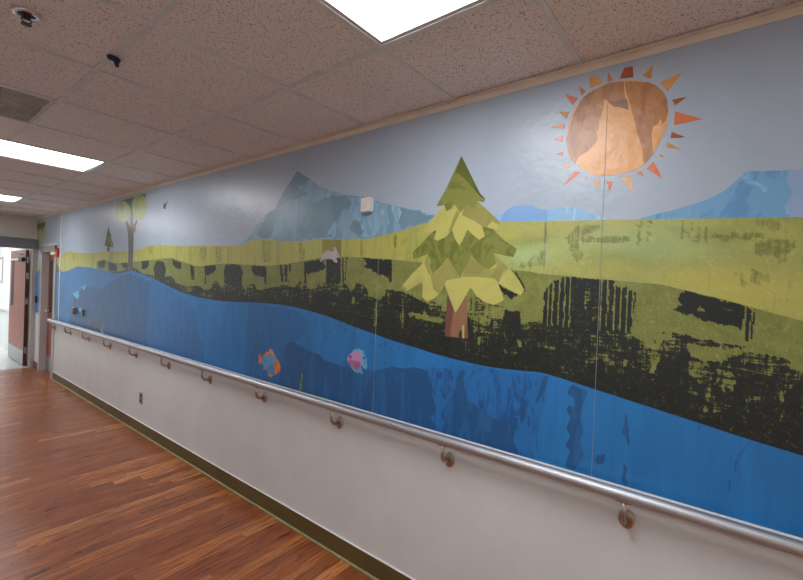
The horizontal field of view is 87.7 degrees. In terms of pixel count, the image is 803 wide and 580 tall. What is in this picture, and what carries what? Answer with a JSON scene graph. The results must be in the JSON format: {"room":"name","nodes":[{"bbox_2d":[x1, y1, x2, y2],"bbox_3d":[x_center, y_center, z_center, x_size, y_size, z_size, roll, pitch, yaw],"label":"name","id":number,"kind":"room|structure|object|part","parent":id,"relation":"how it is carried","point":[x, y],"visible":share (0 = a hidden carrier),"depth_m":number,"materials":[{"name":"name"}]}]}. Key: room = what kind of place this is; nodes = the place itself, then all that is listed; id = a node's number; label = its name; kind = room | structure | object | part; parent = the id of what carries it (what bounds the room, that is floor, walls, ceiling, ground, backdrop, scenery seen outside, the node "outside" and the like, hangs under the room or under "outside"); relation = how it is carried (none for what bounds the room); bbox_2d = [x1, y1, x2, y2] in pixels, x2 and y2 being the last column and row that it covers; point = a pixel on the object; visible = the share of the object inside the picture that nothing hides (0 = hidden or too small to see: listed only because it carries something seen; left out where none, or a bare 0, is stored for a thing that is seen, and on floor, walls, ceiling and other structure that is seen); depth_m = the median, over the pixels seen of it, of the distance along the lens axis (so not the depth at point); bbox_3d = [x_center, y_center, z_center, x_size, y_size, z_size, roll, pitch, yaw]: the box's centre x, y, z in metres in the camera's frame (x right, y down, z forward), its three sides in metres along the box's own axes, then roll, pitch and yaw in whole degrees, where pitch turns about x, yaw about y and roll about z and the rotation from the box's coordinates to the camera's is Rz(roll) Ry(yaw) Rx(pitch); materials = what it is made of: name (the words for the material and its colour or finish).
{"room":"hospital corridor","nodes":[
{"label":"hospital corridor","id":0,"kind":"room"},
{"bbox_2d":[0,213,37,239],"bbox_3d":[-7.301,-0.044,6.385,0.160,2.757,2.584,3,1,38],"label":"wall","id":1,"kind":"structure","parent":0,"point":[12,226],"depth_m":7.15,"materials":[{"name":"beige paint"}]},
{"bbox_2d":[0,237,36,366],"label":"door","id":2,"kind":"structure","parent":1,"relation":"in","point":[20,259],"depth_m":7.41,"materials":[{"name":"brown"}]},
{"bbox_3d":[-7.444,-0.147,7.998,0.200,0.880,0.003,3,1,38],"label":"vision glass","id":3,"kind":"part","parent":2,"relation":"part of","materials":[{"name":"clear glass"}]},
{"bbox_3d":[-7.202,1.183,7.782,1.245,0.255,0.002,3,1,38],"label":"kick plate","id":4,"kind":"part","parent":2,"relation":"part of","materials":[{"name":"silver metal"}]},
{"bbox_2d":[0,345,372,579],"bbox_3d":[-4.638,1.490,3.824,23.100,0.050,3.560,3,1,38],"label":"floor","id":5,"kind":"structure","parent":0,"point":[84,495],"depth_m":2.98,"materials":[{"name":"brown wood"}]},
{"bbox_2d":[0,0,802,219],"bbox_3d":[-1.158,-1.058,1.704,15.400,0.160,2.624,3,1,38],"label":"ceiling","id":6,"kind":"structure","parent":0,"point":[197,88],"depth_m":1.85,"materials":[{"name":"tile"}]},
{"bbox_2d":[0,195,22,201],"bbox_3d":[-5.496,-1.262,5.133,0.582,0.098,1.192,3,1,38],"label":"ceiling light","id":7,"kind":"object","parent":6,"relation":"attached to","point":[2,197],"visible":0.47,"depth_m":5.54,"materials":[{"name":"white plastic"}]},
{"bbox_2d":[11,5,41,26],"bbox_3d":[-1.380,-0.999,1.538,0.086,0.047,0.086,3,1,38],"label":"sprinkler","id":8,"kind":"object","parent":6,"relation":"attached to","point":[25,13],"visible":1,"depth_m":1.53,"materials":[{"name":"silver metal"}]},
{"bbox_2d":[0,86,54,122],"bbox_3d":[-2.325,-1.087,2.262,0.582,0.054,0.582,3,1,38],"label":"ceiling vent","id":9,"kind":"object","parent":6,"relation":"in","point":[14,104],"visible":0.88,"depth_m":2.39,"materials":[{"name":"grey metal"}]},
{"bbox_2d":[0,140,104,171],"bbox_3d":[-3.096,-1.150,3.254,0.582,0.098,1.192,3,1,38],"label":"ceiling light","id":10,"kind":"object","parent":6,"relation":"attached to","point":[8,149],"visible":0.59,"depth_m":3.47,"materials":[{"name":"white plastic"}]},
{"bbox_2d":[106,54,120,67],"bbox_3d":[-1.245,-0.991,1.806,0.024,0.046,0.055,3,1,42],"label":"clip","id":11,"kind":"object","parent":6,"relation":"hanging from","point":[116,60],"visible":1,"depth_m":1.80,"materials":[{"name":"black plastic"}]},
{"bbox_2d":[321,0,484,44],"bbox_3d":[-0.216,-1.015,0.999,0.582,0.098,1.192,3,1,38],"label":"ceiling light","id":12,"kind":"object","parent":6,"relation":"attached to","point":[384,21],"visible":1,"depth_m":1.46,"materials":[{"name":"white plastic"}]},
{"bbox_2d":[0,234,802,579],"bbox_3d":[-3.513,0.115,5.178,23.100,2.757,0.186,3,1,38],"label":"wall","id":13,"kind":"structure","parent":0,"point":[391,494],"depth_m":2.29,"materials":[{"name":"white paint"}]},
{"bbox_2d":[0,257,2,282],"bbox_3d":[-9.368,-0.469,9.686,1.210,0.580,0.015,3,1,38],"label":"window","id":14,"kind":"structure","parent":13,"relation":"in","point":[1,258],"depth_m":9.40,"materials":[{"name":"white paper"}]},
{"bbox_3d":[-9.361,-0.469,9.686,1.100,0.480,0.005,3,1,38],"label":"pane","id":15,"kind":"part","parent":14,"relation":"part of","materials":[{"name":"white glass"}]},
{"bbox_2d":[0,304,8,311],"bbox_3d":[-9.890,0.302,10.030,5.100,0.110,0.090,3,1,38],"label":"handrail","id":16,"kind":"object","parent":13,"relation":"attached to","point":[2,307],"visible":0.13,"depth_m":8.72,"materials":[{"name":"white plastic"}]},
{"bbox_2d":[37,245,56,378],"bbox_3d":[-5.774,0.334,6.918,0.945,2.110,0.172,3,1,38],"label":"door","id":17,"kind":"structure","parent":13,"relation":"in","point":[45,357],"depth_m":7.10,"materials":[{"name":"brown wood"}]},
{"bbox_3d":[-5.803,1.253,6.935,0.745,0.250,0.002,3,1,38],"label":"kick plate","id":18,"kind":"part","parent":17,"relation":"part of","materials":[{"name":"silver metal"}]},
{"bbox_3d":[-5.912,-0.058,7.047,0.160,0.880,0.002,3,1,38],"label":"vision glass","id":19,"kind":"part","parent":17,"relation":"part of","materials":[{"name":"clear glass"}]},
{"bbox_2d":[50,248,58,256],"bbox_3d":[-5.375,-0.577,6.468,0.124,0.140,0.095,3,1,38],"label":"fire alarm","id":20,"kind":"object","parent":13,"relation":"attached to","point":[56,253],"visible":1,"depth_m":6.46,"materials":[{"name":"red plastic"}]},
{"bbox_3d":[-5.354,-0.577,6.495,0.124,0.140,0.029,3,1,38],"label":"alarm plate","id":21,"kind":"part","parent":20,"relation":"part of","materials":[{"name":"red plastic"}]},
{"bbox_2d":[58,213,61,319],"bbox_3d":[-5.258,-0.357,6.431,0.024,1.651,0.006,3,1,38],"label":"trim","id":22,"kind":"structure","parent":13,"relation":"attached to","point":[61,213],"depth_m":6.43,"materials":[{"name":"white plastic"}]},
{"bbox_2d":[139,392,142,403],"bbox_3d":[-2.790,1.158,4.468,0.074,0.118,0.008,3,1,38],"label":"electrical outlet","id":23,"kind":"object","parent":13,"relation":"attached to","point":[140,393],"visible":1,"depth_m":4.46,"materials":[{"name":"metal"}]},
{"bbox_2d":[33,360,415,579],"bbox_3d":[-0.519,1.578,2.678,15.200,0.126,0.019,3,1,38],"label":"baseboard","id":24,"kind":"structure","parent":13,"relation":"attached to","point":[355,556],"depth_m":3.08,"materials":[{"name":"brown rubber"}]},
{"bbox_2d":[35,14,802,537],"bbox_3d":[-1.406,-0.170,3.417,12.835,1.668,0.003,3,1,38],"label":"mural","id":25,"kind":"object","parent":13,"relation":"attached to","point":[598,273],"visible":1,"depth_m":1.84,"materials":[{"name":"blue paint"}]},
{"bbox_3d":[-0.447,-0.269,2.670,0.183,0.115,0.001,3,1,38],"label":"olive panel","id":26,"kind":"part","parent":25,"relation":"part of","materials":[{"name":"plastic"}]},
{"bbox_2d":[361,197,373,212],"bbox_3d":[-0.202,-0.500,2.458,0.073,0.082,0.039,3,1,38],"label":"wall sensor","id":27,"kind":"object","parent":25,"relation":"attached to","point":[367,203],"visible":1,"depth_m":2.44,"materials":[{"name":"white plastic"}]},
{"bbox_2d":[47,318,802,557],"bbox_3d":[-0.037,0.790,2.267,13.954,0.178,0.096,3,1,38],"label":"handrail","id":28,"kind":"object","parent":13,"relation":"attached to","point":[792,546],"visible":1,"depth_m":1.77,"materials":[{"name":"metal"}]},
{"bbox_3d":[-1.667,0.723,3.547,0.019,0.101,0.072,3,1,38],"label":"bracket arm","id":29,"kind":"part","parent":28,"relation":"part of","materials":[{"name":"metal"}]},
{"bbox_3d":[-1.039,0.753,3.055,0.019,0.101,0.072,3,1,38],"label":"bracket arm","id":30,"kind":"part","parent":28,"relation":"part of","materials":[{"name":"metal"}]},
{"bbox_3d":[-0.411,0.782,2.563,0.019,0.101,0.072,3,1,38],"label":"bracket arm","id":31,"kind":"part","parent":28,"relation":"part of","materials":[{"name":"metal"}]},
{"bbox_3d":[0.217,0.811,2.072,0.019,0.101,0.072,3,1,38],"label":"bracket arm","id":32,"kind":"part","parent":28,"relation":"part of","materials":[{"name":"metal"}]},
{"bbox_3d":[0.845,0.841,1.580,0.019,0.101,0.072,3,1,38],"label":"bracket arm","id":33,"kind":"part","parent":28,"relation":"part of","materials":[{"name":"metal"}]},
{"bbox_2d":[424,254,431,274],"bbox_3d":[0.141,-0.136,2.206,0.052,0.112,0.002,3,1,38],"label":"shade","id":34,"kind":"object","parent":13,"relation":"attached to","point":[427,257],"depth_m":2.21,"materials":[{"name":"paint"}]},
{"bbox_2d":[56,320,802,540],"bbox_3d":[0.020,0.749,2.278,13.920,0.054,0.012,3,1,38],"label":"trim","id":35,"kind":"structure","parent":13,"relation":"attached to","point":[563,469],"depth_m":1.81,"materials":[{"name":"white plastic"}]},
{"bbox_2d":[431,257,460,293],"bbox_3d":[0.225,-0.072,2.140,0.182,0.191,0.002,3,1,38],"label":"shade","id":36,"kind":"object","parent":13,"relation":"attached to","point":[445,271],"depth_m":2.14,"materials":[{"name":"paint"}]},
{"bbox_2d":[448,211,458,232],"bbox_3d":[0.265,-0.345,2.114,0.062,0.116,0.002,3,1,38],"label":"shade","id":37,"kind":"object","parent":13,"relation":"attached to","point":[453,216],"depth_m":2.11,"materials":[{"name":"paint"}]},
{"bbox_2d":[455,156,484,198],"bbox_3d":[0.339,-0.556,2.060,0.174,0.229,0.003,3,1,38],"label":"shade","id":38,"kind":"object","parent":13,"relation":"attached to","point":[469,170],"depth_m":2.06,"materials":[{"name":"paint"}]},
{"bbox_2d":[462,257,495,277],"bbox_3d":[0.375,-0.111,2.023,0.183,0.106,0.002,3,1,38],"label":"shade","id":39,"kind":"object","parent":13,"relation":"attached to","point":[472,267],"depth_m":2.02,"materials":[{"name":"paint"}]},
{"bbox_2d":[462,201,499,227],"bbox_3d":[0.384,-0.367,2.021,0.208,0.137,0.002,3,1,38],"label":"shade","id":40,"kind":"object","parent":13,"relation":"attached to","point":[475,214],"depth_m":2.02,"materials":[{"name":"paint"}]},
{"bbox_2d":[493,253,508,282],"bbox_3d":[0.465,-0.102,1.952,0.083,0.143,0.002,3,1,38],"label":"shade","id":41,"kind":"object","parent":13,"relation":"attached to","point":[500,260],"depth_m":1.95,"materials":[{"name":"paint"}]}
]}

